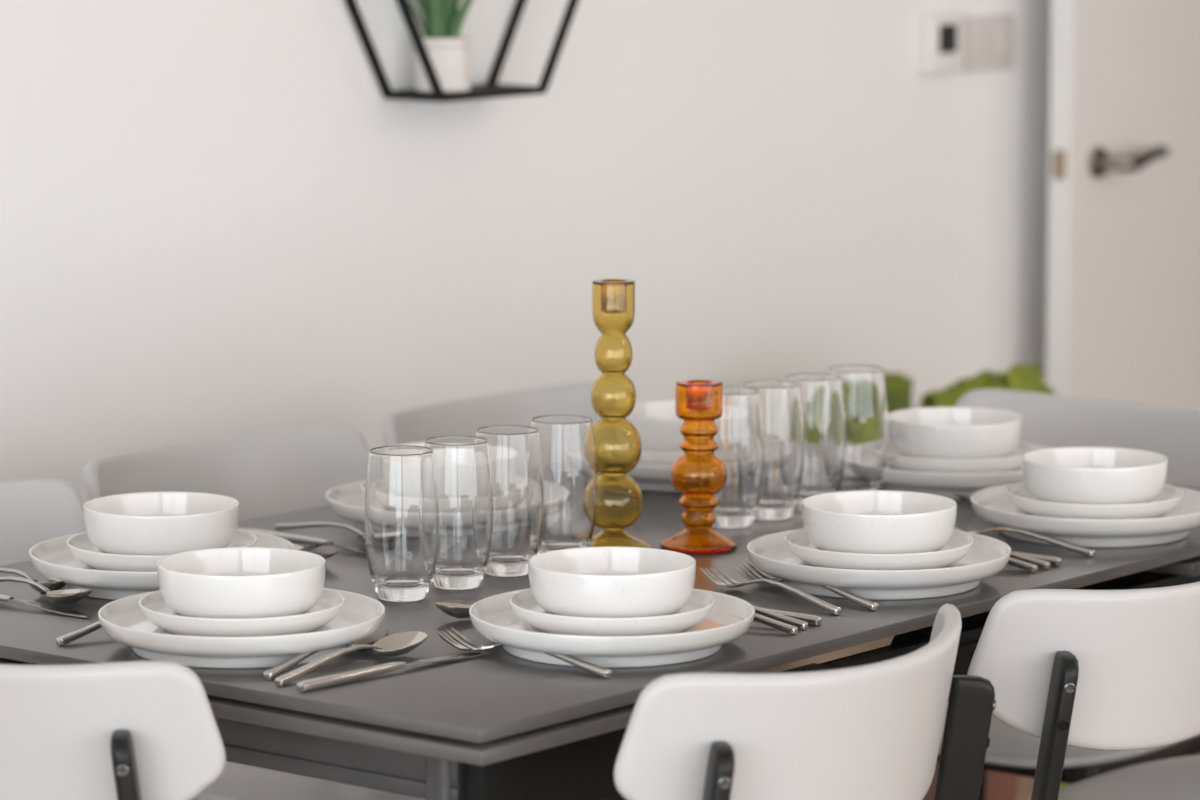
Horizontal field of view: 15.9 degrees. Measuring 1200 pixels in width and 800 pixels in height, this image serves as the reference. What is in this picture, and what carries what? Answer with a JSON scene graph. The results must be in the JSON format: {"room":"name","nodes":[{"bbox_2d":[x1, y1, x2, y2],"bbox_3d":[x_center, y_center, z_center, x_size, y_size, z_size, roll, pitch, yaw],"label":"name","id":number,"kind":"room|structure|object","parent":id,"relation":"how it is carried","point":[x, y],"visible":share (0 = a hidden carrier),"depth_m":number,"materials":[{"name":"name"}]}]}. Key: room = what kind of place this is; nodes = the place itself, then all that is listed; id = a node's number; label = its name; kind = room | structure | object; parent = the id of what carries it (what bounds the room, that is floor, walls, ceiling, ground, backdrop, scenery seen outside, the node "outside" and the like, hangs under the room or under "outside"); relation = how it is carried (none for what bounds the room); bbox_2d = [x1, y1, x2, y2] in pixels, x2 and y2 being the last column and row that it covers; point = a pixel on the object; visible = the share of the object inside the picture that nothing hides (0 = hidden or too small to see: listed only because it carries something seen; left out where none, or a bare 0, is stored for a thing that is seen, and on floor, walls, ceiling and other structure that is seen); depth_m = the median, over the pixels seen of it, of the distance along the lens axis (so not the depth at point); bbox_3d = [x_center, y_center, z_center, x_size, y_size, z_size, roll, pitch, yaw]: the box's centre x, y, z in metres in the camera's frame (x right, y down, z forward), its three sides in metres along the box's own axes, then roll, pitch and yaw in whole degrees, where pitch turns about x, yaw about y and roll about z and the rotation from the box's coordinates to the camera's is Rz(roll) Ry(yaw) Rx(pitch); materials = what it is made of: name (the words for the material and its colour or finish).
{"room":"dining room","nodes":[
{"label":"dining room","id":0,"kind":"room"},
{"bbox_2d":[0,0,1050,503],"bbox_3d":[-1.290,-0.359,4.588,0.150,2.500,10.520,6,10,38],"label":"wall","id":1,"kind":"structure","parent":0,"point":[217,217],"depth_m":5.89,"materials":[{"name":"paint"}]},
{"bbox_2d":[344,0,578,101],"bbox_3d":[-0.180,-0.593,5.742,0.103,0.375,0.431,6,10,38],"label":"wall shelf","id":2,"kind":"object","parent":1,"relation":"attached to","point":[491,89],"visible":1,"depth_m":5.71,"materials":[{"name":"black metal"}]},
{"bbox_2d":[407,0,472,92],"bbox_3d":[-0.216,-0.524,5.713,0.169,0.228,0.152,-1,8,-5],"label":"aloe","id":3,"kind":"object","parent":2,"relation":"on","point":[449,52],"visible":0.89,"depth_m":5.70,"materials":[{"name":"ceramic"}]},
{"bbox_2d":[414,36,470,92],"bbox_3d":[-0.210,-0.448,5.724,0.077,0.073,0.077,6,10,38],"label":"pot","id":4,"kind":"object","parent":3,"relation":"attached to","point":[449,56],"depth_m":5.69,"materials":[{"name":"white ceramic"}]},
{"bbox_2d":[919,13,963,74],"bbox_3d":[0.534,-0.557,6.705,0.030,0.092,0.090,6,10,38],"label":"thermostat","id":5,"kind":"object","parent":1,"relation":"attached to","point":[941,36],"visible":1,"depth_m":6.68,"materials":[{"name":"white plastic"}]},
{"bbox_2d":[963,14,1013,71],"bbox_3d":[0.618,-0.567,6.819,0.016,0.086,0.132,6,10,38],"label":"light switch","id":6,"kind":"object","parent":1,"relation":"attached to","point":[988,40],"visible":1,"depth_m":6.81,"materials":[{"name":"grey plastic"}]},
{"bbox_2d":[1016,754,1199,799],"bbox_3d":[1.150,1.208,2.755,6.600,0.100,10.620,6,10,38],"label":"floor","id":7,"kind":"structure","parent":0,"point":[1025,784],"depth_m":6.72,"materials":[{"name":"brown wood"}]},
{"bbox_2d":[0,478,85,565],"bbox_3d":[-0.611,0.516,4.461,0.456,0.802,0.471,6,10,38],"label":"dining chair","id":8,"kind":"object","parent":7,"relation":"on","point":[33,512],"visible":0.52,"depth_m":4.64,"materials":[{"name":"white plastic"}]},
{"bbox_2d":[0,661,225,799],"bbox_3d":[-0.440,0.587,3.950,0.471,0.802,0.456,6,10,38],"label":"dining chair","id":9,"kind":"object","parent":7,"relation":"on","point":[131,730],"visible":1,"depth_m":3.67,"materials":[{"name":"white plastic"}]},
{"bbox_2d":[83,422,425,799],"bbox_3d":[-0.326,0.457,4.883,0.456,0.802,0.471,6,10,38],"label":"dining chair","id":10,"kind":"object","parent":7,"relation":"on","point":[275,471],"visible":0.33,"depth_m":5.01,"materials":[{"name":"white plastic"}]},
{"bbox_2d":[381,381,625,799],"bbox_3d":[-0.014,0.407,5.245,0.456,0.802,0.471,6,10,38],"label":"dining chair","id":11,"kind":"object","parent":7,"relation":"on","point":[461,417],"visible":0.15,"depth_m":5.36,"materials":[{"name":"white plastic"}]},
{"bbox_2d":[0,484,1199,799],"bbox_3d":[0.022,0.531,4.542,0.907,0.750,1.513,6,10,38],"label":"dining table","id":12,"kind":"object","parent":7,"relation":"on","point":[499,724],"visible":0.27,"depth_m":3.88,"materials":[{"name":"grey paint"}]},
{"bbox_2d":[0,568,65,592],"bbox_3d":[-0.592,0.178,4.285,0.178,0.020,0.032,7,11,42],"label":"teaspoon","id":13,"kind":"object","parent":12,"relation":"on","point":[53,585],"visible":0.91,"depth_m":4.25,"materials":[{"name":"metal"}]},
{"bbox_2d":[29,580,65,592],"bbox_3d":[-0.545,0.184,4.242,0.050,0.017,0.032,7,11,42],"label":"spoon bowl","id":14,"kind":"object","parent":13,"relation":"on","point":[53,585],"depth_m":4.23,"materials":[{"name":"silver metal"}]},
{"bbox_2d":[0,594,87,617],"bbox_3d":[-0.582,0.195,4.197,0.235,0.010,0.016,6,10,37],"label":"knife","id":15,"kind":"object","parent":12,"relation":"on","point":[3,597],"visible":1,"depth_m":4.16,"materials":[{"name":"metal"}]},
{"bbox_2d":[0,577,92,603],"bbox_3d":[-0.573,0.185,4.232,0.200,0.020,0.041,7,11,41],"label":"spoon","id":16,"kind":"object","parent":12,"relation":"on","point":[68,596],"visible":1,"depth_m":4.19,"materials":[{"name":"metal"}]},
{"bbox_2d":[40,589,92,603],"bbox_3d":[-0.521,0.191,4.187,0.062,0.017,0.041,7,11,41],"label":"bowl","id":17,"kind":"object","parent":16,"relation":"on","point":[68,596],"depth_m":4.17,"materials":[{"name":"silver metal"}]},
{"bbox_2d":[56,621,101,645],"bbox_3d":[-0.441,0.207,4.072,0.025,0.019,0.209,6,10,37],"label":"fork","id":18,"kind":"object","parent":12,"relation":"on","point":[65,639],"visible":0.2,"depth_m":4.00,"materials":[{"name":"metal"}]},
{"bbox_2d":[29,531,294,599],"bbox_3d":[-0.439,0.167,4.310,0.265,0.036,0.265,-4,9,-26],"label":"dinner plate","id":19,"kind":"object","parent":12,"relation":"on","point":[52,558],"visible":0.4,"depth_m":4.22,"materials":[{"name":"white ceramic"}]},
{"bbox_2d":[66,529,256,571],"bbox_3d":[-0.439,0.152,4.308,0.190,0.025,0.190,4,9,24],"label":"plate","id":20,"kind":"object","parent":19,"relation":"on","point":[79,545],"visible":0.41,"depth_m":4.24,"materials":[{"name":"white ceramic"}]},
{"bbox_2d":[83,492,238,554],"bbox_3d":[-0.439,0.127,4.304,0.156,0.047,0.156,-4,9,-25],"label":"bowl","id":21,"kind":"object","parent":20,"relation":"on","point":[141,523],"visible":0.89,"depth_m":4.25,"materials":[{"name":"white ceramic"}]},
{"bbox_2d":[98,588,384,668],"bbox_3d":[-0.332,0.212,3.982,0.265,0.036,0.265,7,11,42],"label":"dinner plate","id":22,"kind":"object","parent":12,"relation":"on","point":[360,616],"visible":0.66,"depth_m":3.89,"materials":[{"name":"white ceramic"}]},
{"bbox_2d":[138,588,344,636],"bbox_3d":[-0.332,0.197,3.980,0.190,0.025,0.190,1,8,7],"label":"plate","id":23,"kind":"object","parent":22,"relation":"on","point":[153,607],"visible":0.55,"depth_m":3.91,"materials":[{"name":"white ceramic"}]},
{"bbox_2d":[157,547,325,618],"bbox_3d":[-0.332,0.173,3.977,0.160,0.047,0.160,2,8,17],"label":"bowl","id":24,"kind":"object","parent":23,"relation":"on","point":[231,582],"visible":0.97,"depth_m":3.93,"materials":[{"name":"white ceramic"}]},
{"bbox_2d":[238,528,328,550],"bbox_3d":[-0.368,0.145,4.519,0.209,0.019,0.025,7,10,39],"label":"fork","id":25,"kind":"object","parent":12,"relation":"on","point":[297,547],"visible":0.27,"depth_m":4.46,"materials":[{"name":"metal"}]},
{"bbox_2d":[248,528,366,554],"bbox_3d":[-0.289,0.151,4.513,0.235,0.010,0.016,7,11,41],"label":"knife","id":26,"kind":"object","parent":12,"relation":"on","point":[293,538],"visible":0.55,"depth_m":4.52,"materials":[{"name":"metal"}]},
{"bbox_2d":[275,522,364,543],"bbox_3d":[-0.278,0.140,4.554,0.041,0.020,0.200,-8,11,-44],"label":"spoon","id":27,"kind":"object","parent":12,"relation":"on","point":[280,526],"visible":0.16,"depth_m":4.57,"materials":[{"name":"metal"}]},
{"bbox_2d":[357,536,364,543],"bbox_3d":[-0.230,0.147,4.505,0.041,0.017,0.062,-8,11,-44],"label":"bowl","id":28,"kind":"object","parent":27,"relation":"on","point":[362,538],"depth_m":4.50,"materials":[{"name":"silver metal"}]},
{"bbox_2d":[263,628,388,679],"bbox_3d":[-0.249,0.230,3.907,0.032,0.020,0.178,5,9,32],"label":"teaspoon","id":29,"kind":"object","parent":12,"relation":"on","point":[275,671],"visible":0.66,"depth_m":3.87,"materials":[{"name":"metal"}]},
{"bbox_2d":[347,628,388,651],"bbox_3d":[-0.215,0.223,3.960,0.032,0.017,0.050,5,9,33],"label":"spoon bowl","id":30,"kind":"object","parent":29,"relation":"on","point":[380,633],"depth_m":3.97,"materials":[{"name":"silver metal"}]},
{"bbox_2d":[321,551,339,558],"bbox_3d":[-0.353,0.154,4.459,0.209,0.019,0.025,7,10,39],"label":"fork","id":31,"kind":"object","parent":12,"relation":"on","point":[335,553],"visible":0.17,"depth_m":4.39,"materials":[{"name":"metal"}]},
{"bbox_2d":[326,480,365,531],"bbox_3d":[-0.165,0.119,4.657,0.265,0.036,0.265,4,9,29],"label":"dinner plate","id":32,"kind":"object","parent":12,"relation":"on","point":[346,501],"visible":0.24,"depth_m":4.67,"materials":[{"name":"white ceramic"}]},
{"bbox_2d":[360,481,365,496],"bbox_3d":[-0.165,0.104,4.655,0.190,0.025,0.190,4,9,28],"label":"plate","id":33,"kind":"object","parent":32,"relation":"on","point":[363,484],"visible":0.02,"depth_m":4.64,"materials":[{"name":"white ceramic"}]},
{"bbox_2d":[392,442,424,446],"bbox_3d":[-0.165,0.079,4.651,0.156,0.047,0.156,-3,8,-21],"label":"bowl","id":34,"kind":"object","parent":33,"relation":"on","point":[422,444],"visible":0.02,"depth_m":4.71,"materials":[{"name":"white ceramic"}]},
{"bbox_2d":[275,631,426,685],"bbox_3d":[-0.226,0.233,3.885,0.041,0.020,0.200,6,10,36],"label":"spoon","id":35,"kind":"object","parent":12,"relation":"on","point":[401,643],"visible":1,"depth_m":3.92,"materials":[{"name":"metal"}]},
{"bbox_2d":[372,631,426,656],"bbox_3d":[-0.185,0.226,3.939,0.041,0.017,0.062,6,10,36],"label":"bowl","id":36,"kind":"object","parent":35,"relation":"on","point":[401,643],"depth_m":3.95,"materials":[{"name":"silver metal"}]},
{"bbox_2d":[296,652,489,691],"bbox_3d":[-0.186,0.241,3.867,0.016,0.010,0.235,7,11,42],"label":"knife","id":37,"kind":"object","parent":12,"relation":"on","point":[353,675],"visible":1,"depth_m":3.83,"materials":[{"name":"metal"}]},
{"bbox_2d":[364,446,438,601],"bbox_3d":[-0.195,0.122,4.223,0.073,0.147,0.073,1,8,6],"label":"tumbler","id":38,"kind":"object","parent":12,"relation":"on","point":[401,509],"visible":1,"depth_m":4.20,"materials":[{"name":"clear glass"}]},
{"bbox_2d":[435,602,471,618],"bbox_3d":[-0.080,0.197,4.147,0.178,0.020,0.032,-5,9,-31],"label":"teaspoon","id":39,"kind":"object","parent":12,"relation":"on","point":[455,610],"visible":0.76,"depth_m":4.10,"materials":[{"name":"metal"}]},
{"bbox_2d":[424,436,492,589],"bbox_3d":[-0.143,0.113,4.288,0.073,0.147,0.073,-3,8,-18],"label":"tumbler","id":40,"kind":"object","parent":12,"relation":"on","point":[462,463],"visible":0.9,"depth_m":4.26,"materials":[{"name":"clear glass"}]},
{"bbox_2d":[476,425,543,576],"bbox_3d":[-0.094,0.103,4.360,0.073,0.147,0.073,1,8,6],"label":"tumbler","id":41,"kind":"object","parent":12,"relation":"on","point":[514,451],"visible":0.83,"depth_m":4.33,"materials":[{"name":"clear glass"}]},
{"bbox_2d":[436,628,611,677],"bbox_3d":[-0.068,0.230,3.910,0.209,0.019,0.025,7,11,42],"label":"fork","id":42,"kind":"object","parent":12,"relation":"on","point":[600,671],"visible":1,"depth_m":3.93,"materials":[{"name":"metal"}]},
{"bbox_2d":[531,415,597,553],"bbox_3d":[-0.039,0.093,4.436,0.073,0.147,0.073,-3,8,-18],"label":"tumbler","id":43,"kind":"object","parent":12,"relation":"on","point":[567,442],"visible":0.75,"depth_m":4.40,"materials":[{"name":"clear glass"}]},
{"bbox_2d":[469,589,754,667],"bbox_3d":[0.011,0.212,3.986,0.265,0.036,0.265,1,8,6],"label":"dinner plate","id":44,"kind":"object","parent":12,"relation":"on","point":[730,617],"visible":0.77,"depth_m":3.90,"materials":[{"name":"white ceramic"}]},
{"bbox_2d":[509,588,714,635],"bbox_3d":[0.011,0.197,3.984,0.190,0.025,0.190,-1,8,-5],"label":"plate","id":45,"kind":"object","parent":44,"relation":"on","point":[523,604],"visible":0.59,"depth_m":3.91,"materials":[{"name":"white ceramic"}]},
{"bbox_2d":[528,546,695,617],"bbox_3d":[0.011,0.172,3.980,0.156,0.047,0.156,-5,10,-34],"label":"bowl","id":46,"kind":"object","parent":45,"relation":"on","point":[591,582],"visible":0.93,"depth_m":3.93,"materials":[{"name":"white ceramic"}]},
{"bbox_2d":[590,279,653,547],"bbox_3d":[0.014,0.017,4.481,0.086,0.284,0.086,1,8,8],"label":"candlestick","id":47,"kind":"object","parent":12,"relation":"on","point":[618,445],"visible":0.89,"depth_m":4.46,"materials":[{"name":"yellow glass"}]},
{"bbox_2d":[597,464,677,491],"bbox_3d":[0.093,0.073,4.981,0.274,0.036,0.274,6,10,36],"label":"dinner plate","id":48,"kind":"object","parent":12,"relation":"on","point":[648,477],"visible":0.06,"depth_m":4.86,"materials":[{"name":"white ceramic"}]},
{"bbox_2d":[638,451,683,464],"bbox_3d":[0.093,0.059,4.979,0.190,0.025,0.190,4,9,27],"label":"plate","id":49,"kind":"object","parent":48,"relation":"on","point":[647,457],"visible":0.05,"depth_m":4.89,"materials":[{"name":"white ceramic"}]},
{"bbox_2d":[626,400,683,451],"bbox_3d":[0.093,0.034,4.976,0.156,0.047,0.156,7,11,42],"label":"bowl","id":50,"kind":"object","parent":49,"relation":"on","point":[657,423],"visible":0.26,"depth_m":4.91,"materials":[{"name":"white ceramic"}]},
{"bbox_2d":[659,379,737,552],"bbox_3d":[0.104,0.068,4.508,0.082,0.176,0.082,-6,10,-37],"label":"candlestick","id":51,"kind":"object","parent":12,"relation":"on","point":[698,474],"visible":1,"depth_m":4.49,"materials":[{"name":"orange glass"}]},
{"bbox_2d":[713,387,763,527],"bbox_3d":[0.141,0.063,4.652,0.073,0.147,0.073,1,8,6],"label":"tumbler","id":52,"kind":"object","parent":12,"relation":"on","point":[739,437],"visible":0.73,"depth_m":4.62,"materials":[{"name":"clear glass"}]},
{"bbox_2d":[700,566,840,614],"bbox_3d":[0.169,0.186,4.223,0.025,0.019,0.209,-6,10,-35],"label":"fork","id":53,"kind":"object","parent":12,"relation":"on","point":[833,609],"visible":1,"depth_m":4.21,"materials":[{"name":"metal"}]},
{"bbox_2d":[742,380,803,519],"bbox_3d":[0.187,0.055,4.704,0.073,0.147,0.073,1,8,6],"label":"tumbler","id":54,"kind":"object","parent":12,"relation":"on","point":[781,407],"visible":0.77,"depth_m":4.67,"materials":[{"name":"clear glass"}]},
{"bbox_2d":[754,613,797,634],"bbox_3d":[0.115,0.204,4.097,0.178,0.020,0.032,6,10,38],"label":"teaspoon","id":55,"kind":"object","parent":12,"relation":"on","point":[787,628],"visible":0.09,"depth_m":4.05,"materials":[{"name":"metal"}]},
{"bbox_2d":[752,605,807,629],"bbox_3d":[0.117,0.200,4.126,0.200,0.020,0.041,6,10,37],"label":"spoon","id":56,"kind":"object","parent":12,"relation":"on","point":[800,624],"visible":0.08,"depth_m":4.08,"materials":[{"name":"metal"}]},
{"bbox_2d":[756,607,821,625],"bbox_3d":[0.115,0.201,4.155,0.235,0.010,0.016,6,10,37],"label":"knife","id":57,"kind":"object","parent":12,"relation":"on","point":[814,620],"visible":0.34,"depth_m":4.09,"materials":[{"name":"metal"}]},
{"bbox_2d":[733,563,878,610],"bbox_3d":[0.204,0.184,4.242,0.025,0.019,0.209,-6,10,-37],"label":"fork","id":58,"kind":"object","parent":12,"relation":"on","point":[870,605],"visible":0.76,"depth_m":4.20,"materials":[{"name":"metal"}]},
{"bbox_2d":[784,373,845,509],"bbox_3d":[0.236,0.047,4.764,0.073,0.147,0.073,-3,8,-18],"label":"tumbler","id":59,"kind":"object","parent":12,"relation":"on","point":[822,400],"visible":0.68,"depth_m":4.73,"materials":[{"name":"clear glass"}]},
{"bbox_2d":[828,365,887,491],"bbox_3d":[0.288,0.037,4.833,0.073,0.147,0.073,1,8,6],"label":"tumbler","id":60,"kind":"object","parent":12,"relation":"on","point":[864,386],"visible":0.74,"depth_m":4.80,"materials":[{"name":"clear glass"}]},
{"bbox_2d":[747,530,1010,599],"bbox_3d":[0.280,0.166,4.318,0.265,0.036,0.265,-8,11,-44],"label":"dinner plate","id":61,"kind":"object","parent":12,"relation":"on","point":[988,556],"visible":0.66,"depth_m":4.22,"materials":[{"name":"white ceramic"}]},
{"bbox_2d":[784,528,973,569],"bbox_3d":[0.280,0.151,4.316,0.190,0.025,0.190,7,11,43],"label":"plate","id":62,"kind":"object","parent":61,"relation":"on","point":[797,542],"visible":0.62,"depth_m":4.24,"materials":[{"name":"white ceramic"}]},
{"bbox_2d":[802,490,956,553],"bbox_3d":[0.280,0.126,4.312,0.156,0.047,0.156,-5,9,-32],"label":"bowl","id":63,"kind":"object","parent":62,"relation":"on","point":[862,521],"visible":0.93,"depth_m":4.26,"materials":[{"name":"white ceramic"}]},
{"bbox_2d":[951,492,970,501],"bbox_3d":[0.476,0.102,4.834,0.209,0.019,0.025,-7,10,-41],"label":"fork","id":64,"kind":"object","parent":12,"relation":"on","point":[960,496],"visible":0.22,"depth_m":4.77,"materials":[{"name":"metal"}]},
{"bbox_2d":[879,444,1049,499],"bbox_3d":[0.406,0.081,4.926,0.274,0.036,0.274,-1,8,-6],"label":"dinner plate","id":65,"kind":"object","parent":12,"relation":"on","point":[941,484],"visible":0.21,"depth_m":4.81,"materials":[{"name":"white ceramic"}]},
{"bbox_2d":[885,439,1037,472],"bbox_3d":[0.406,0.066,4.924,0.190,0.025,0.190,-2,8,-12],"label":"plate","id":66,"kind":"object","parent":65,"relation":"on","point":[894,461],"visible":0.38,"depth_m":4.84,"materials":[{"name":"white ceramic"}]},
{"bbox_2d":[888,407,1022,459],"bbox_3d":[0.406,0.042,4.920,0.156,0.047,0.156,4,9,25],"label":"bowl","id":67,"kind":"object","parent":66,"relation":"on","point":[952,433],"visible":0.92,"depth_m":4.87,"materials":[{"name":"white ceramic"}]},
{"bbox_2d":[1008,557,1037,572],"bbox_3d":[0.375,0.158,4.424,0.178,0.020,0.032,6,10,38],"label":"teaspoon","id":68,"kind":"object","parent":12,"relation":"on","point":[1026,566],"visible":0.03,"depth_m":4.37,"materials":[{"name":"metal"}]},
{"bbox_2d":[954,527,1094,556],"bbox_3d":[0.435,0.144,4.527,0.209,0.019,0.025,7,11,41],"label":"fork","id":69,"kind":"object","parent":12,"relation":"on","point":[1084,551],"visible":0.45,"depth_m":4.49,"materials":[{"name":"metal"}]},
{"bbox_2d":[1010,551,1049,569],"bbox_3d":[0.380,0.155,4.447,0.200,0.020,0.041,6,10,37],"label":"spoon","id":70,"kind":"object","parent":12,"relation":"on","point":[1042,564],"visible":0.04,"depth_m":4.39,"materials":[{"name":"metal"}]},
{"bbox_2d":[1012,551,1061,565],"bbox_3d":[0.377,0.156,4.474,0.235,0.010,0.016,6,10,37],"label":"knife","id":71,"kind":"object","parent":12,"relation":"on","point":[1054,561],"visible":0.34,"depth_m":4.41,"materials":[{"name":"metal"}]},
{"bbox_2d":[970,484,1199,547],"bbox_3d":[0.531,0.124,4.615,0.265,0.036,0.265,0,8,-2],"label":"dinner plate","id":72,"kind":"object","parent":12,"relation":"on","point":[992,505],"visible":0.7,"depth_m":4.52,"materials":[{"name":"white ceramic"}]},
{"bbox_2d":[1005,481,1183,518],"bbox_3d":[0.531,0.110,4.613,0.190,0.025,0.190,0,8,-1],"label":"plate","id":73,"kind":"object","parent":72,"relation":"on","point":[1171,496],"visible":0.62,"depth_m":4.54,"materials":[{"name":"white ceramic"}]},
{"bbox_2d":[1022,447,1167,504],"bbox_3d":[0.531,0.085,4.610,0.156,0.047,0.156,5,9,30],"label":"bowl","id":74,"kind":"object","parent":73,"relation":"on","point":[1070,475],"visible":0.97,"depth_m":4.56,"materials":[{"name":"white ceramic"}]},
{"bbox_2d":[614,604,995,799],"bbox_3d":[0.080,0.593,3.906,0.456,0.802,0.471,6,10,38],"label":"dining chair","id":75,"kind":"object","parent":7,"relation":"on","point":[873,731],"visible":1,"depth_m":3.67,"materials":[{"name":"white plastic"}]},
{"bbox_2d":[827,361,1067,799],"bbox_3d":[0.501,0.313,6.162,0.529,0.741,0.590,6,10,38],"label":"potted plant","id":76,"kind":"object","parent":7,"relation":"on","point":[1019,377],"visible":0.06,"depth_m":6.10,"materials":[{"name":"green plant"}]},
{"bbox_2d":[937,389,1199,799],"bbox_3d":[0.543,0.416,5.179,0.471,0.802,0.456,6,10,38],"label":"dining chair","id":77,"kind":"object","parent":7,"relation":"on","point":[1049,420],"visible":0.27,"depth_m":5.28,"materials":[{"name":"white plastic"}]},
{"bbox_2d":[967,581,1199,799],"bbox_3d":[0.411,0.539,4.292,0.456,0.802,0.471,6,10,38],"label":"dining chair","id":78,"kind":"object","parent":7,"relation":"on","point":[1115,670],"visible":0.97,"depth_m":4.02,"materials":[{"name":"white plastic"}]},
{"bbox_2d":[1029,755,1199,799],"bbox_3d":[0.713,0.485,4.683,0.456,0.802,0.471,6,10,38],"label":"dining chair","id":79,"kind":"object","parent":7,"relation":"on","point":[1178,778],"visible":0.95,"depth_m":4.79,"materials":[{"name":"white plastic"}]},
{"bbox_3d":[3.579,-0.494,5.560,6.200,2.500,0.120,6,10,38],"label":"wall","id":80,"kind":"structure","parent":0,"visible":0},
{"bbox_2d":[1046,0,1199,408],"bbox_3d":[0.990,-0.470,7.106,0.110,2.012,0.751,6,10,38],"label":"door","id":81,"kind":"structure","parent":80,"relation":"in","point":[1123,269],"depth_m":6.97,"materials":[{"name":"paint"}]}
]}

